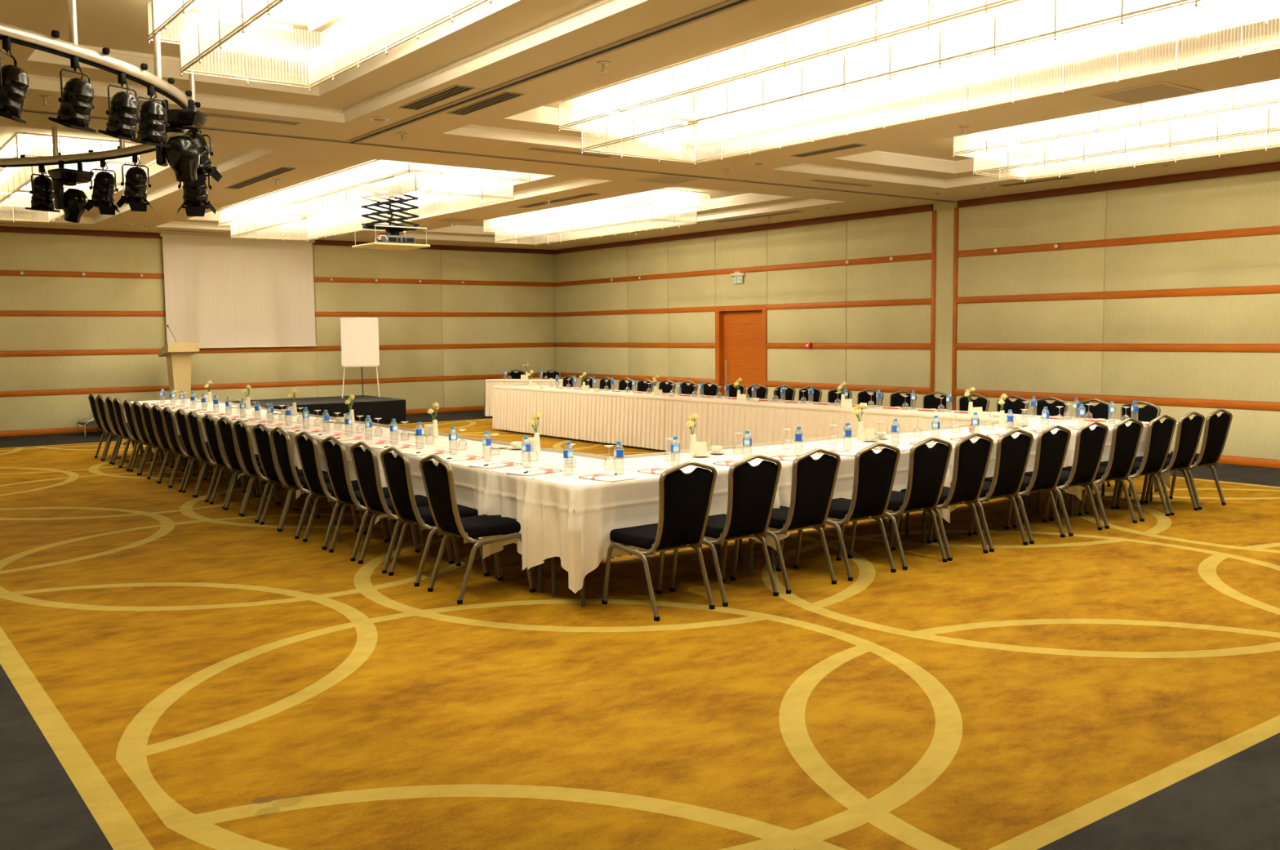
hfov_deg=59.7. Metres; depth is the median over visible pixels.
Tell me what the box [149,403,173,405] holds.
notepad
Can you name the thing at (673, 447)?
water bottle
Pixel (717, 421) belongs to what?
table skirt
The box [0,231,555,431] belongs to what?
wall
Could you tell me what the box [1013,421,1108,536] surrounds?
banquet chair
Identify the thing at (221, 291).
projection screen
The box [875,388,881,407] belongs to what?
water bottle
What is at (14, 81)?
stage light
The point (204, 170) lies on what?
stage light
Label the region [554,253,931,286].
trim
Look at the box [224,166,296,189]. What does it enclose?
ceiling vent
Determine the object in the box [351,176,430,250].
lift
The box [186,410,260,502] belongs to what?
banquet chair
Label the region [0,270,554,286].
trim
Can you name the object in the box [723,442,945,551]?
tablecloth
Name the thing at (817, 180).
ceiling vent
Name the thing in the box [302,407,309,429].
water bottle
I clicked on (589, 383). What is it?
banquet chair
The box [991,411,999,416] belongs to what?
coffee cup
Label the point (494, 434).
wine glass
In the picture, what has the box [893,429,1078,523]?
tablecloth
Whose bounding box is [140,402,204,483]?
banquet chair
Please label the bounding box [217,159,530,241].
chandelier
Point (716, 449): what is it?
coffee cup
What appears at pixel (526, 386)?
tablecloth
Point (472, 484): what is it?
tablecloth
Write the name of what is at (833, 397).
banquet chair
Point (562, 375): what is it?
trim
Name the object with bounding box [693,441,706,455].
napkin holder
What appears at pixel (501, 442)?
table skirt
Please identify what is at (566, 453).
water bottle
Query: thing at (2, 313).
trim
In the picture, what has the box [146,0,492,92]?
chandelier
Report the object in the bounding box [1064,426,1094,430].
notepad
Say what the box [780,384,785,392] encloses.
water bottle
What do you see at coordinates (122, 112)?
stage light
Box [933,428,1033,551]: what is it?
banquet chair
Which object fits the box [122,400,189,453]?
tablecloth
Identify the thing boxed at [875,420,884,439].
wine glass
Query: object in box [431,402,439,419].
carnation
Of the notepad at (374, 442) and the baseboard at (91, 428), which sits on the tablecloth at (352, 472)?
the notepad at (374, 442)
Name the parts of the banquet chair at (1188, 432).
leg, leg, seat, leg, seat frame, frame, backrest, leg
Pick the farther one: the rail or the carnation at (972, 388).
the carnation at (972, 388)
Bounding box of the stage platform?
[108,395,406,423]
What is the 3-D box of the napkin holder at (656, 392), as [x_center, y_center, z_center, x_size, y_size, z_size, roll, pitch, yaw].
[0.255,-0.446,15.654,0.124,0.104,0.024,1,5,13]
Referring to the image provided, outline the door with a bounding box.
[715,304,767,399]
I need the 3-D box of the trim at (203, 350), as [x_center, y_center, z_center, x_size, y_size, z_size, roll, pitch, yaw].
[-7.696,-1.417,21.125,14.376,0.095,0.024,-4,6,-37]
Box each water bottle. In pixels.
[160,388,165,404]
[169,389,175,405]
[179,391,184,399]
[190,391,195,405]
[200,393,207,411]
[213,395,218,413]
[225,396,231,409]
[239,398,245,417]
[254,400,261,420]
[266,402,273,412]
[284,404,292,426]
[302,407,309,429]
[322,409,329,432]
[344,413,352,436]
[364,415,372,439]
[390,418,398,444]
[415,422,423,448]
[448,426,457,453]
[482,431,491,461]
[521,435,531,467]
[563,441,573,475]
[613,440,623,474]
[670,436,679,452]
[676,380,681,395]
[724,382,728,395]
[742,431,751,452]
[751,383,756,392]
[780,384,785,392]
[794,426,803,456]
[808,386,813,399]
[842,387,848,395]
[843,422,851,436]
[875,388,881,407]
[891,418,899,444]
[910,390,915,408]
[931,415,939,429]
[946,391,952,411]
[971,412,979,424]
[1005,409,1013,433]
[1030,395,1036,410]
[1041,406,1048,417]
[1072,397,1079,409]
[1078,403,1085,426]
[1107,400,1115,414]
[1130,400,1138,422]
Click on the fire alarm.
(808, 344)
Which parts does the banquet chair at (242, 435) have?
backrest, leg, frame, leg, seat, leg, leg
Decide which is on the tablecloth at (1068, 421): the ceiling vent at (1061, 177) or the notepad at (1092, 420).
the notepad at (1092, 420)
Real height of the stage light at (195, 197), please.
0.655 m
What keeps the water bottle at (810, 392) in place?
on the tablecloth at (810, 403)
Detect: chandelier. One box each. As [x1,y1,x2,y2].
[0,132,141,223]
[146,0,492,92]
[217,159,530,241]
[483,188,711,245]
[558,0,1279,165]
[952,79,1279,182]
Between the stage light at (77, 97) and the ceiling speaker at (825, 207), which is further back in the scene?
the ceiling speaker at (825, 207)
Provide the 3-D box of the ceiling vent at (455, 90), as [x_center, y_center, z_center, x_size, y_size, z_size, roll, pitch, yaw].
[-1.630,-2.607,8.902,0.166,0.008,1.016,-4,6,-37]
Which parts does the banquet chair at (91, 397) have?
backrest, frame, leg, leg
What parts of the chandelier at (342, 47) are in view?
support rod, support rod, support rod, support rod, support rod, support rod, support rod, support rod, support rod, mounting plate, support rod, support rod, support rod, support rod, support rod, support rod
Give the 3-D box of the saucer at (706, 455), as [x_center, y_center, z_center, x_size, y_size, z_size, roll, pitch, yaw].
[0.441,0.220,8.069,0.148,0.012,0.148,-4,6,-37]
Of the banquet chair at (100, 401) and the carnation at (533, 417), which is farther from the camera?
the banquet chair at (100, 401)
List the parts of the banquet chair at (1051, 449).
leg, leg, seat, leg, seat frame, frame, backrest, leg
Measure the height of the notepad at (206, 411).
0.008 m
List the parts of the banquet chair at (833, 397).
backrest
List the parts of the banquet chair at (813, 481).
leg, leg, leg, seat, seat frame, frame, backrest, leg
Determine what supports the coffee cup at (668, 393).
on the saucer
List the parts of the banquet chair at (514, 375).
backrest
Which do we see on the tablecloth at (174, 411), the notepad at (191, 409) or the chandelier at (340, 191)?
the notepad at (191, 409)
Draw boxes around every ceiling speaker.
[122,222,133,225]
[368,115,390,121]
[751,161,766,164]
[821,206,833,208]
[976,186,990,188]
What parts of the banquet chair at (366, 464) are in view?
leg, backrest, frame, leg, seat, leg, leg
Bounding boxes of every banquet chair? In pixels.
[88,392,142,460]
[95,394,152,463]
[105,395,161,466]
[112,397,173,471]
[122,399,182,475]
[131,400,192,479]
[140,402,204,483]
[151,404,217,487]
[161,406,230,492]
[174,408,244,497]
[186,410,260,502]
[202,413,277,509]
[217,416,295,515]
[232,419,315,522]
[252,422,337,531]
[270,426,359,538]
[294,431,388,550]
[320,435,419,561]
[350,441,453,573]
[380,446,488,586]
[419,453,535,604]
[506,368,525,378]
[542,369,560,378]
[562,375,577,386]
[581,376,595,387]
[599,377,613,389]
[601,461,716,621]
[617,377,634,390]
[636,378,653,391]
[658,379,675,392]
[669,453,782,606]
[678,380,697,394]
[700,381,719,395]
[724,382,746,396]
[730,448,840,594]
[746,383,768,399]
[773,384,795,400]
[793,442,900,581]
[798,386,822,402]
[826,387,852,402]
[848,436,952,569]
[857,388,884,405]
[889,390,916,408]
[892,432,993,560]
[922,391,951,409]
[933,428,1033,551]
[958,393,990,411]
[973,424,1071,543]
[996,395,1029,414]
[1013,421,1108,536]
[1031,396,1068,416]
[1049,417,1143,528]
[1075,398,1112,486]
[1084,414,1176,521]
[1088,400,1160,496]
[1115,411,1204,515]
[1144,408,1232,509]
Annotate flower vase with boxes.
[208,391,212,402]
[245,396,251,408]
[292,402,297,415]
[349,408,355,424]
[431,419,438,436]
[533,431,541,452]
[689,433,696,454]
[840,394,844,407]
[856,421,863,439]
[967,401,973,415]
[998,409,1005,426]
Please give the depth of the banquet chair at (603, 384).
18.97 m
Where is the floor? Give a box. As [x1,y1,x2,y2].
[0,409,1279,849]
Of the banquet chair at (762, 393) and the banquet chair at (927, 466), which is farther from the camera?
the banquet chair at (762, 393)
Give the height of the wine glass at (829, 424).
0.156 m
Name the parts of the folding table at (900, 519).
leg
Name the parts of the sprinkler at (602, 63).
bulb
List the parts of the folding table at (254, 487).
leg, leg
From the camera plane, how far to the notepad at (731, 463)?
7.59 m
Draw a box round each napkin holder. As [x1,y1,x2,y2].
[343,413,349,422]
[424,424,432,435]
[520,374,525,379]
[522,436,533,450]
[528,382,535,387]
[581,385,589,391]
[653,389,662,395]
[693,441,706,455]
[737,393,746,400]
[841,398,852,407]
[863,427,875,439]
[969,406,982,416]
[1008,416,1017,426]
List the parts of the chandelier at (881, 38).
support rod, support rod, support rod, support rod, support rod, support rod, support rod, support rod, support rod, support rod, support rod, support rod, support rod, support rod, support rod, support rod, support rod, support rod, support rod, support rod, support rod, support rod, support rod, support rod, support rod, mounting plate, support rod, support rod, support rod, support rod, support rod, support rod, support rod, support rod, support rod, support rod, support rod, support rod, support rod, support rod, support rod, support rod, support rod, support rod, support rod, support rod, support rod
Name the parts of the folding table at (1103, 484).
leg, leg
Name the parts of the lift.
scissor arm, scissor arm, scissor arm, scissor arm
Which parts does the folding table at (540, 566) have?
leg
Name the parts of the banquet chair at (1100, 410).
backrest, frame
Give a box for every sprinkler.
[38,94,52,105]
[272,177,280,184]
[396,132,408,140]
[595,60,610,72]
[721,168,729,174]
[958,124,968,133]
[1161,164,1170,171]
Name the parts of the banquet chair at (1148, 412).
leg, backrest, frame, leg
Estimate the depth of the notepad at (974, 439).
9.13 m
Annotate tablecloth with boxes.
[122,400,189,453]
[153,405,234,464]
[160,399,225,405]
[191,413,282,479]
[194,404,266,413]
[235,410,322,421]
[238,421,346,498]
[287,419,390,431]
[297,431,435,524]
[351,429,482,446]
[377,446,550,559]
[435,442,604,465]
[484,378,562,416]
[484,378,581,414]
[486,453,733,569]
[516,385,564,388]
[526,459,773,593]
[554,387,642,392]
[616,391,710,397]
[688,437,898,458]
[691,396,791,403]
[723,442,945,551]
[776,401,912,409]
[875,425,1028,441]
[884,407,1049,421]
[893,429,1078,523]
[988,417,1102,428]
[1028,420,1170,500]
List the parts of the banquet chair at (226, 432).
backrest, leg, frame, leg, seat, leg, leg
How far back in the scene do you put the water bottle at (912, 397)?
12.70 m
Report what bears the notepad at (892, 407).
on the tablecloth at (810, 403)
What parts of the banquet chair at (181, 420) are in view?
backrest, frame, leg, leg, seat, leg, leg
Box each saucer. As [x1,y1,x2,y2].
[398,431,414,433]
[491,444,509,448]
[507,446,521,448]
[691,453,711,456]
[706,450,726,453]
[861,438,879,440]
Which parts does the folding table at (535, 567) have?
leg, leg, leg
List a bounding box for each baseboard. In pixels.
[0,405,484,436]
[1170,451,1279,468]
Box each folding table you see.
[164,451,228,472]
[205,421,279,490]
[253,431,344,514]
[315,512,425,541]
[391,451,537,578]
[500,461,716,592]
[538,469,752,607]
[734,445,885,558]
[738,450,926,572]
[897,439,1017,530]
[905,488,1060,539]
[992,421,1104,508]
[1036,424,1153,516]
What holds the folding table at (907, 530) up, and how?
on the floor
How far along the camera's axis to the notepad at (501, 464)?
7.63 m
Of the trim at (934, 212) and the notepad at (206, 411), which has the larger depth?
the trim at (934, 212)
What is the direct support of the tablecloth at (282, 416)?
on the folding table
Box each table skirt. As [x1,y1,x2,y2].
[195,397,613,559]
[492,385,669,450]
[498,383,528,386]
[606,420,1008,556]
[667,396,1020,450]
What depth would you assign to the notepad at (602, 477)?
6.91 m
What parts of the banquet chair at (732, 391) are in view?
backrest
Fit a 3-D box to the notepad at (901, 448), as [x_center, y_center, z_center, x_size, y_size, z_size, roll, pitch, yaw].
[1.921,0.175,8.507,0.298,0.008,0.212,4,6,43]
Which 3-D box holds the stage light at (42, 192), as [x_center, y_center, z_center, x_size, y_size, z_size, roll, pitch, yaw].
[-5.395,-2.140,10.070,0.212,0.426,0.249,1,5,23]
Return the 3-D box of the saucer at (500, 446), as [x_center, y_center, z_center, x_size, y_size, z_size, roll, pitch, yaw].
[-1.102,0.174,8.812,0.148,0.012,0.148,-4,6,-37]
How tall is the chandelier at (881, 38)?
0.490 m
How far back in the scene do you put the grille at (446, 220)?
18.38 m
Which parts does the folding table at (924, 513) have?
leg, leg, leg, leg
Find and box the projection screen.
[159,232,316,348]
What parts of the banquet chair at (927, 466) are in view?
leg, leg, leg, seat frame, seat, frame, backrest, leg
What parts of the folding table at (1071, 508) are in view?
leg, leg, leg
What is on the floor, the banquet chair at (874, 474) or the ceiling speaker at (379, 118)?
the banquet chair at (874, 474)
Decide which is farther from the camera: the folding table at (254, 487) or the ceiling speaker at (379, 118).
the folding table at (254, 487)
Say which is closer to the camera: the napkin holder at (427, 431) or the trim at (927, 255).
the napkin holder at (427, 431)
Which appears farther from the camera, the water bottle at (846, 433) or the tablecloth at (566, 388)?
the tablecloth at (566, 388)
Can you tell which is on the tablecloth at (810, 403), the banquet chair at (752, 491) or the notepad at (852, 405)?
the notepad at (852, 405)
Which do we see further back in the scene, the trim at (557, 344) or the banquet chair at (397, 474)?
the trim at (557, 344)
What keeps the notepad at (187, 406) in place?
on the tablecloth at (174, 411)
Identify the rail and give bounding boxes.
[0,0,200,167]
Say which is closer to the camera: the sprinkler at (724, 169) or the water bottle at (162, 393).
the sprinkler at (724, 169)
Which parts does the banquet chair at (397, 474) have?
leg, backrest, frame, seat frame, leg, seat, leg, leg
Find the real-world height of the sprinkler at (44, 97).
0.066 m
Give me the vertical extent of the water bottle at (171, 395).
0.212 m
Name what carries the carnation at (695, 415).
in the flower vase at (693, 437)
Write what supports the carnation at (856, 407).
on the flower vase at (860, 430)
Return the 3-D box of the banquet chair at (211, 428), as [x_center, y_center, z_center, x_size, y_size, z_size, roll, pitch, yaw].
[-3.942,0.330,11.002,0.598,0.909,0.462,-4,6,-36]
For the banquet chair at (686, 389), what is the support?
on the floor
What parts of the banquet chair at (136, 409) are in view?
backrest, frame, leg, leg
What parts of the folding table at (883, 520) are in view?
leg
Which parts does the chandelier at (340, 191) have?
mounting plate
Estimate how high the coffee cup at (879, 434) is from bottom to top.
0.050 m
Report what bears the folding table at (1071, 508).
on the floor
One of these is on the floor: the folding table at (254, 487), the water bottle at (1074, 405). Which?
the folding table at (254, 487)
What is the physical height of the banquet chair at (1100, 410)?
0.909 m
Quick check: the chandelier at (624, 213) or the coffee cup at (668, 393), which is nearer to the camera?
the coffee cup at (668, 393)
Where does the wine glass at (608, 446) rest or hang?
on the tablecloth at (508, 493)
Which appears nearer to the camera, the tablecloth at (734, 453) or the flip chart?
the tablecloth at (734, 453)
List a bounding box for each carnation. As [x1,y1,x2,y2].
[288,393,293,402]
[292,388,297,402]
[345,399,351,409]
[349,394,355,409]
[427,408,434,418]
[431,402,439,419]
[527,418,535,432]
[530,414,537,431]
[534,411,542,432]
[686,416,693,432]
[686,420,694,435]
[690,413,698,434]
[837,385,842,394]
[841,381,846,394]
[852,408,859,421]
[853,404,860,421]
[858,402,866,421]
[964,391,969,401]
[969,386,975,400]
[998,399,1004,410]
[1000,393,1008,407]
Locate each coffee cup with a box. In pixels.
[335,417,343,422]
[510,441,521,448]
[667,392,674,395]
[711,445,722,453]
[752,397,759,401]
[875,431,886,438]
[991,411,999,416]
[1017,419,1025,425]
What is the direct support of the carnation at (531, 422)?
in the flower vase at (536, 446)
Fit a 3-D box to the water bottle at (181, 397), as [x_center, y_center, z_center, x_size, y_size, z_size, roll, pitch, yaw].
[-5.892,-0.333,14.361,0.063,0.212,0.064,3,6,37]
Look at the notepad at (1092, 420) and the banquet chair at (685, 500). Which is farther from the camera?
the notepad at (1092, 420)
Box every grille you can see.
[438,217,475,222]
[644,175,697,183]
[1099,83,1194,102]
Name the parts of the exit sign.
panel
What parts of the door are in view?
handle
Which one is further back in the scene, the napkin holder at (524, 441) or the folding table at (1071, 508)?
the folding table at (1071, 508)
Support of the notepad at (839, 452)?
on the tablecloth at (843, 488)
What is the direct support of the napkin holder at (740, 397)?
on the tablecloth at (702, 397)
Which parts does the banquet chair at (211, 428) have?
backrest, frame, leg, leg, seat, leg, leg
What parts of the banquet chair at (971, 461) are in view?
leg, leg, seat, leg, seat frame, frame, backrest, leg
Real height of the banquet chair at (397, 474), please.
0.909 m
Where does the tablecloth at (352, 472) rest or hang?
on the folding table at (387, 523)
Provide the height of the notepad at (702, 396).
0.008 m
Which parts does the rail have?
clamp knob, clamp knob, clamp knob, clamp knob, clamp knob, clamp knob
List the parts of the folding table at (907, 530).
leg, leg, leg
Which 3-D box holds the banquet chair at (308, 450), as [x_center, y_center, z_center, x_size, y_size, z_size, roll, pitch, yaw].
[-2.390,0.487,8.922,0.598,0.909,0.462,-4,6,-36]
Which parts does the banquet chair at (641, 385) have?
backrest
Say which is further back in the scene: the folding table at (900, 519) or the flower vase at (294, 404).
the flower vase at (294, 404)
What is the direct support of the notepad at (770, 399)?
on the tablecloth at (702, 397)
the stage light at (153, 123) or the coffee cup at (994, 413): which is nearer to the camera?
the stage light at (153, 123)
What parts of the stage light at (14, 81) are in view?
filter frame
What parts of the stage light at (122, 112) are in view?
tilt knob, filter frame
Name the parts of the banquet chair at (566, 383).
backrest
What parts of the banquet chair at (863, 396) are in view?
backrest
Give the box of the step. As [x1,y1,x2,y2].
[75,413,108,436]
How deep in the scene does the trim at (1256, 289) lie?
14.37 m
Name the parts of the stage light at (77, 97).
tilt knob, filter frame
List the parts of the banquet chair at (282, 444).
backrest, leg, frame, leg, seat, leg, leg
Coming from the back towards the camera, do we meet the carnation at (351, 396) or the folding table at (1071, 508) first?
the carnation at (351, 396)
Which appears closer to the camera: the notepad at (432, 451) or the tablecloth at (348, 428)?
the notepad at (432, 451)
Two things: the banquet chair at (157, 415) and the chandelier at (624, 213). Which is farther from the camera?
the chandelier at (624, 213)
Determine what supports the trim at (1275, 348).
attached to the wall at (1246, 201)
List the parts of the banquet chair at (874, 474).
leg, leg, leg, seat frame, seat, frame, backrest, leg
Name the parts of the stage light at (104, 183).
filter frame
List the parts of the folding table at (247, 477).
leg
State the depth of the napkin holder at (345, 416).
11.47 m
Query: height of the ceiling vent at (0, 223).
0.008 m
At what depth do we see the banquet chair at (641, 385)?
18.08 m
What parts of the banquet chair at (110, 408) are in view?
backrest, frame, leg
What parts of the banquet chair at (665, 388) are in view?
backrest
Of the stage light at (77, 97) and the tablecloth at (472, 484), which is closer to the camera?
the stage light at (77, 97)
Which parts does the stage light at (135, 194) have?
filter frame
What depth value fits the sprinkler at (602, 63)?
7.79 m
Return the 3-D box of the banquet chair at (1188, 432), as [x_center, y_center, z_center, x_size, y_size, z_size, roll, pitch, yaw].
[4.723,0.318,10.125,0.462,0.909,0.598,-4,6,-36]
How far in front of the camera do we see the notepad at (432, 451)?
8.47 m
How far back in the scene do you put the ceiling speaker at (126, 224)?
18.46 m
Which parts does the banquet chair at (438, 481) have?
leg, backrest, frame, leg, seat frame, seat, leg, leg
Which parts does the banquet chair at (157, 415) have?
backrest, frame, leg, leg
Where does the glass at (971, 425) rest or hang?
on the tablecloth at (903, 437)
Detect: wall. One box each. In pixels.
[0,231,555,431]
[553,170,1279,460]
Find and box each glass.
[489,433,500,454]
[527,438,537,461]
[603,444,613,469]
[664,437,675,458]
[828,424,838,444]
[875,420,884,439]
[968,423,974,432]
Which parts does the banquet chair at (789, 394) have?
backrest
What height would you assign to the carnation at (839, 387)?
0.164 m
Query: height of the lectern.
1.110 m
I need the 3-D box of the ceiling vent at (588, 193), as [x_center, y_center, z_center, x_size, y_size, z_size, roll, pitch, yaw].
[-1.186,-3.186,15.851,0.166,0.008,1.936,-4,6,-37]
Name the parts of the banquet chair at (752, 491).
leg, leg, leg, seat, seat frame, frame, backrest, leg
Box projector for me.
[373,228,415,244]
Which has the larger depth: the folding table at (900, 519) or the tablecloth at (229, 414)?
the tablecloth at (229, 414)
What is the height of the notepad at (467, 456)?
0.008 m
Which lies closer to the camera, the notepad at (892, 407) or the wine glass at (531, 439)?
the wine glass at (531, 439)
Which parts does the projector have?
mount plate, vent panel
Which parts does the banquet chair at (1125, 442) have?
leg, leg, seat, leg, seat frame, frame, backrest, leg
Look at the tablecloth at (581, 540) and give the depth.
6.82 m
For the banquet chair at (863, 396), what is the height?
0.909 m
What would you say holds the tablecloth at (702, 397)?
on the folding table
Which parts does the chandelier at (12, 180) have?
support rod, mounting plate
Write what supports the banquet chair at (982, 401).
on the floor
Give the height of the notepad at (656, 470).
0.008 m
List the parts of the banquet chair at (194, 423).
backrest, frame, leg, leg, seat, leg, leg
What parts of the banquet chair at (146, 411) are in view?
backrest, frame, leg, leg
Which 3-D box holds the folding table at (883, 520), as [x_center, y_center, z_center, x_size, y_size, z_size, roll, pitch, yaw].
[1.240,0.549,8.737,1.776,0.744,0.486,-4,6,-37]
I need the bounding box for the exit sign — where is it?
[729,271,745,283]
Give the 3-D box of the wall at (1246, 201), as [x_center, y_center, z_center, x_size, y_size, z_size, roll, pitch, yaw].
[4.636,-1.730,16.762,0.194,3.900,22.080,-4,6,-37]
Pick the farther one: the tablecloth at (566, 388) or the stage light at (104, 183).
the tablecloth at (566, 388)
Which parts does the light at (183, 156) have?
arm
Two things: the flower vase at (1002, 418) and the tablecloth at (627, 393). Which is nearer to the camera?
the flower vase at (1002, 418)
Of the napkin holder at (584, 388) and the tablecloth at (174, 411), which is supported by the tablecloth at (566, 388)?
the napkin holder at (584, 388)
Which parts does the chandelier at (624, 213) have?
mounting plate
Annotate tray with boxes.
[342,365,377,366]
[351,242,430,250]
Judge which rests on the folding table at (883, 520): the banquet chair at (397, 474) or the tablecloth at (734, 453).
the tablecloth at (734, 453)
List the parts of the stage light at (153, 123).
filter frame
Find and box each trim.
[0,226,553,253]
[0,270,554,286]
[0,311,554,316]
[0,342,555,356]
[0,372,552,396]
[553,204,933,253]
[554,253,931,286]
[554,297,931,316]
[555,342,715,347]
[558,372,715,383]
[766,342,930,349]
[766,381,929,394]
[929,209,936,395]
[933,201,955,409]
[951,207,958,410]
[955,343,1279,352]
[955,389,1279,410]
[956,226,1279,257]
[956,284,1279,303]
[957,161,1279,207]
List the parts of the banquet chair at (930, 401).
backrest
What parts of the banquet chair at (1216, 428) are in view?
leg, leg, seat, leg, seat frame, frame, backrest, leg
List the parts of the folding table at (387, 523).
leg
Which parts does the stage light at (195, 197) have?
filter frame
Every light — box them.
[0,35,29,124]
[25,164,60,212]
[47,160,93,222]
[48,55,95,132]
[83,160,119,214]
[97,71,142,142]
[115,155,152,211]
[130,84,170,147]
[155,99,208,182]
[177,131,216,216]
[182,128,222,185]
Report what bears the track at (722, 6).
attached to the ceiling at (117, 24)
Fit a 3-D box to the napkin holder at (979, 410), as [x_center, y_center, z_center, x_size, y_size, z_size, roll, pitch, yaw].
[3.468,-0.135,11.500,0.124,0.104,0.024,1,5,13]
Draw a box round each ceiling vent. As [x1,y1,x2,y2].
[0,222,79,226]
[157,229,251,234]
[202,111,300,124]
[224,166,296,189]
[399,84,475,110]
[431,217,482,222]
[446,91,524,115]
[516,192,599,208]
[527,146,610,157]
[635,173,706,184]
[712,210,801,222]
[791,142,866,157]
[810,179,872,186]
[998,176,1074,186]
[1088,80,1204,104]
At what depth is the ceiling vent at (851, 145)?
11.66 m
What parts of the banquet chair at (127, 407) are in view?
backrest, frame, leg, leg, leg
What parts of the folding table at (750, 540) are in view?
leg, leg, leg, leg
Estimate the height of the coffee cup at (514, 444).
0.050 m
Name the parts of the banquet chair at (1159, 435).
leg, leg, seat, leg, seat frame, frame, backrest, leg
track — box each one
[22,109,956,202]
[346,0,755,142]
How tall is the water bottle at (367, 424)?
0.212 m
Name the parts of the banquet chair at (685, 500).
leg, leg, seat, seat frame, leg, frame, backrest, leg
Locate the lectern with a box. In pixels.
[158,342,199,399]
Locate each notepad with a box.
[140,401,164,404]
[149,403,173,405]
[160,404,183,407]
[170,406,194,408]
[184,408,204,411]
[185,410,217,413]
[197,413,229,415]
[213,415,244,417]
[229,417,259,421]
[244,419,271,422]
[251,422,288,426]
[268,425,306,428]
[286,428,326,432]
[310,432,347,436]
[330,435,368,440]
[347,440,391,444]
[371,444,417,449]
[403,449,451,455]
[432,454,484,461]
[468,461,522,468]
[506,467,561,475]
[578,473,636,481]
[637,467,692,474]
[680,394,704,395]
[702,395,728,397]
[713,460,759,466]
[758,398,782,400]
[771,454,818,460]
[785,400,813,402]
[813,402,840,404]
[817,449,857,456]
[852,404,878,406]
[873,445,911,450]
[882,406,911,408]
[909,440,955,445]
[917,408,949,411]
[950,436,996,441]
[954,410,986,413]
[986,433,1018,437]
[1026,429,1057,434]
[1040,415,1075,418]
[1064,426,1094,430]
[1084,417,1119,422]
[1092,422,1129,426]
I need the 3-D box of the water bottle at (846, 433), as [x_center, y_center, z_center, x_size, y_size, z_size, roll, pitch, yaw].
[1.556,0.088,8.369,0.064,0.212,0.063,3,6,40]
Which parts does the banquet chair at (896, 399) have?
backrest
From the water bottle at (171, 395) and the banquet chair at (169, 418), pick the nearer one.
the banquet chair at (169, 418)
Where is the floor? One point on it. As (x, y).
(179, 670)
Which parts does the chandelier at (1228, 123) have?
support rod, support rod, support rod, support rod, support rod, support rod, mounting plate, support rod, support rod, support rod, support rod, support rod, support rod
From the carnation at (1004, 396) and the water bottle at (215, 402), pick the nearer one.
the carnation at (1004, 396)
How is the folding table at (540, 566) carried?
on the floor
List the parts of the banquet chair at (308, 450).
backrest, leg, frame, leg, seat, leg, leg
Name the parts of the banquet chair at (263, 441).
backrest, leg, frame, leg, seat, leg, leg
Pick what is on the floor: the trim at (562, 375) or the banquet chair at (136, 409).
the banquet chair at (136, 409)
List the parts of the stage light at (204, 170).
filter frame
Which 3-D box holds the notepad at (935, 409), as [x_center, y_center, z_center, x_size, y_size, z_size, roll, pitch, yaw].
[3.295,-0.171,12.532,0.298,0.008,0.212,-5,6,-41]
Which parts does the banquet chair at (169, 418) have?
backrest, frame, leg, leg, seat, leg, leg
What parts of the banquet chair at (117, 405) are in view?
backrest, frame, leg, leg, leg, leg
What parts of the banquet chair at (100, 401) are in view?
backrest, frame, leg, leg, leg, leg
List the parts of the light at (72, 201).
arm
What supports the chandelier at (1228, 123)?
hanging from the ceiling at (117, 24)
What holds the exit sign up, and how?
attached to the wall at (1246, 201)
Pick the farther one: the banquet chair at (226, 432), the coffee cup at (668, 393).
the coffee cup at (668, 393)
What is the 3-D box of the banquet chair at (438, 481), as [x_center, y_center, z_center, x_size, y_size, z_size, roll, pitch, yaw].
[-1.047,0.621,7.135,0.598,0.909,0.462,-4,6,-36]
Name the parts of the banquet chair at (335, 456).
leg, backrest, frame, leg, seat, leg, leg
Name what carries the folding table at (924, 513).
on the floor
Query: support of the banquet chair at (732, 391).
on the floor
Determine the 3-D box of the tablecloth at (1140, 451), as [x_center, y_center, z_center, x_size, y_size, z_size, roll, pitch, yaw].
[4.276,0.324,10.331,1.590,0.631,0.550,-4,6,-37]
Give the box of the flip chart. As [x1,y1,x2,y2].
[340,317,379,398]
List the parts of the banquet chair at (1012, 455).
leg, leg, seat, leg, seat frame, frame, backrest, leg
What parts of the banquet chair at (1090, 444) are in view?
leg, leg, seat, leg, seat frame, frame, backrest, leg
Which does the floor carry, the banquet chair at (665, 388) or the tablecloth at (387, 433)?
the banquet chair at (665, 388)
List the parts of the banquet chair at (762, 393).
backrest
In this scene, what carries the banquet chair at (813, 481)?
on the floor
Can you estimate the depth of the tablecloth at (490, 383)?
21.98 m
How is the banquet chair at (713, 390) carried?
on the floor
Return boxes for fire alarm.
[805,342,811,348]
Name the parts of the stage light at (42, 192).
filter frame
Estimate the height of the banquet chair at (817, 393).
0.909 m
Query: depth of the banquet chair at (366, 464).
7.88 m
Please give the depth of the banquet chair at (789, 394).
15.49 m
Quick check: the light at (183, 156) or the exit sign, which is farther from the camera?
the exit sign
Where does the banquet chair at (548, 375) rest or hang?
on the floor
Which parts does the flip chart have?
leg, leg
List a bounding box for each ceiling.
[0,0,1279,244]
[0,0,1279,249]
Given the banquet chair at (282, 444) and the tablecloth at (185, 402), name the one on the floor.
the banquet chair at (282, 444)
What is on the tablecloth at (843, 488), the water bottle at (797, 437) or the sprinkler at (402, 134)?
the water bottle at (797, 437)
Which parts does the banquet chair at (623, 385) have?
backrest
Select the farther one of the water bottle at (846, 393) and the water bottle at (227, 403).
the water bottle at (846, 393)
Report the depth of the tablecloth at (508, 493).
7.33 m

